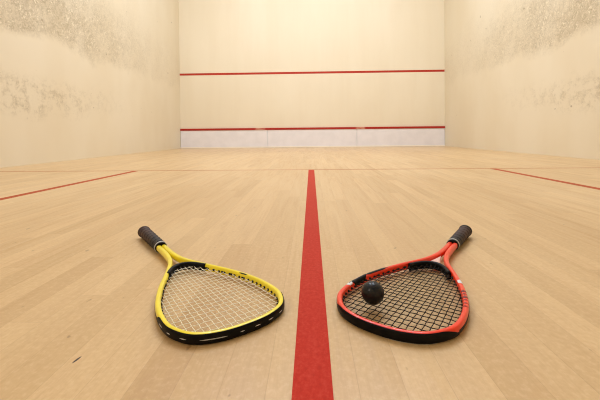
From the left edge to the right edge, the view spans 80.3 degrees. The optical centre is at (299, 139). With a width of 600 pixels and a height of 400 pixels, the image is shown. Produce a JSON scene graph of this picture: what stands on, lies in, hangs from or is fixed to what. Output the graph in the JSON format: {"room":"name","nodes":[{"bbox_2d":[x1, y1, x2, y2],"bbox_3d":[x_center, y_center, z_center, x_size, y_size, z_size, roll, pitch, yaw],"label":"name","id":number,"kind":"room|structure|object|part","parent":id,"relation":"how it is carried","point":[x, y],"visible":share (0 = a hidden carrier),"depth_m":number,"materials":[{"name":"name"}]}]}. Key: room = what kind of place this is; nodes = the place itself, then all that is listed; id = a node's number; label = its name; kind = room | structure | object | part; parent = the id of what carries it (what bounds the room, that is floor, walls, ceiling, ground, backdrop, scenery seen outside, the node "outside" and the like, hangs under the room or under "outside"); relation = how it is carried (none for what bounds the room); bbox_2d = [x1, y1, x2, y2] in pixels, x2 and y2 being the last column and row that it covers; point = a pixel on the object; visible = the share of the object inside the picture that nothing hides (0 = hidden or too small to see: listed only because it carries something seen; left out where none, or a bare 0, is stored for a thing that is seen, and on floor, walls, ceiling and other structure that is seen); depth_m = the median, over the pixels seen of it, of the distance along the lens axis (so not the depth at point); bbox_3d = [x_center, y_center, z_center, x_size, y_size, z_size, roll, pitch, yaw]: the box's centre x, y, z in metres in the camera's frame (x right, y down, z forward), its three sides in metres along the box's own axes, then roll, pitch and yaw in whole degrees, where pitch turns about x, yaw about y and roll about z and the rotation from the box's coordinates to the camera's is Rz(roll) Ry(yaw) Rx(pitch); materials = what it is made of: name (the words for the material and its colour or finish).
{"room":"sports hall","nodes":[
{"label":"sports hall","id":0,"kind":"room"},
{"bbox_2d":[0,0,180,167],"bbox_3d":[-3.206,-2.530,3.813,0.200,5.640,9.750,-1,1,2],"label":"wall","id":1,"kind":"structure","parent":0,"point":[80,79],"depth_m":5.09,"materials":[{"name":"paint"}]},
{"bbox_2d":[0,146,599,399],"bbox_3d":[0.120,0.309,3.750,6.800,0.101,10.150,-1,1,2],"label":"floor","id":2,"kind":"structure","parent":0,"point":[79,283],"depth_m":0.81,"materials":[{"name":"brown wood"}]},
{"bbox_2d":[138,226,284,344],"bbox_3d":[-0.284,0.287,0.830,0.218,0.036,0.678,-1,1,-37],"label":"racket","id":3,"kind":"object","parent":2,"relation":"on","point":[179,335],"visible":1,"depth_m":0.65,"materials":[{"name":"yellow paint"}]},
{"bbox_3d":[-0.240,0.293,0.773,0.216,0.017,0.532,-1,2,-37],"label":"frame","id":4,"kind":"part","parent":3,"relation":"part of","materials":[{"name":"yellow paint"}]},
{"bbox_2d":[336,225,471,344],"bbox_3d":[0.310,0.282,0.816,0.220,0.036,0.654,0,1,36],"label":"racket","id":5,"kind":"object","parent":2,"relation":"on","point":[423,337],"visible":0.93,"depth_m":0.65,"materials":[{"name":"red paint"}]},
{"bbox_2d":[349,274,365,285],"bbox_3d":[0.119,0.290,0.727,0.016,0.014,0.060,0,2,36],"label":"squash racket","id":6,"kind":"object","parent":5,"relation":"on","point":[360,280],"depth_m":0.72,"materials":[{"name":"black paint"}]},
{"bbox_2d":[361,281,383,304],"bbox_3d":[0.129,0.273,0.632,0.040,0.040,0.040,-1,1,2],"label":"ball","id":7,"kind":"object","parent":5,"relation":"on","point":[372,292],"visible":1,"depth_m":0.62,"materials":[{"name":"black rubber"}]},
{"bbox_2d":[366,267,386,274],"bbox_3d":[0.164,0.282,0.761,0.024,0.002,0.068,0,2,36],"label":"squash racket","id":8,"kind":"object","parent":5,"relation":"on","point":[380,269],"depth_m":0.76,"materials":[{"name":"red plastic"}]},
{"bbox_2d":[179,0,444,128],"bbox_3d":[0.249,-2.633,8.680,6.800,5.640,0.202,-1,1,2],"label":"wall","id":9,"kind":"structure","parent":0,"point":[244,63],"depth_m":8.59,"materials":[{"name":"paint"}]},
{"bbox_2d":[180,126,444,147],"bbox_3d":[0.270,-0.051,8.602,6.396,0.480,0.032,-1,1,2],"label":"tin","id":10,"kind":"object","parent":9,"relation":"attached to","point":[402,136],"visible":0.91,"depth_m":8.59,"materials":[{"name":"paint"}]},
{"bbox_3d":[-1.855,-0.022,8.675,2.131,0.400,0.020,-1,1,2],"label":"panel","id":11,"kind":"part","parent":10,"relation":"part of","materials":[{"name":"metal"}]},
{"bbox_3d":[0.268,-0.266,8.599,6.396,0.050,0.032,-1,1,2],"label":"rail","id":12,"kind":"part","parent":10,"relation":"part of","materials":[{"name":"metal"}]},
{"bbox_3d":[0.293,-0.042,8.608,2.143,0.400,0.020,-1,1,2],"label":"panel","id":13,"kind":"part","parent":10,"relation":"part of","materials":[{"name":"metal"}]},
{"bbox_3d":[2.418,-0.061,8.540,2.086,0.400,0.020,-1,1,2],"label":"panel","id":14,"kind":"part","parent":10,"relation":"part of","materials":[{"name":"metal"}]},
{"bbox_2d":[444,0,599,159],"bbox_3d":[3.391,-2.590,3.605,0.200,5.640,9.750,-1,1,2],"label":"wall","id":15,"kind":"structure","parent":0,"point":[522,76],"depth_m":5.36,"materials":[{"name":"paint"}]}
]}

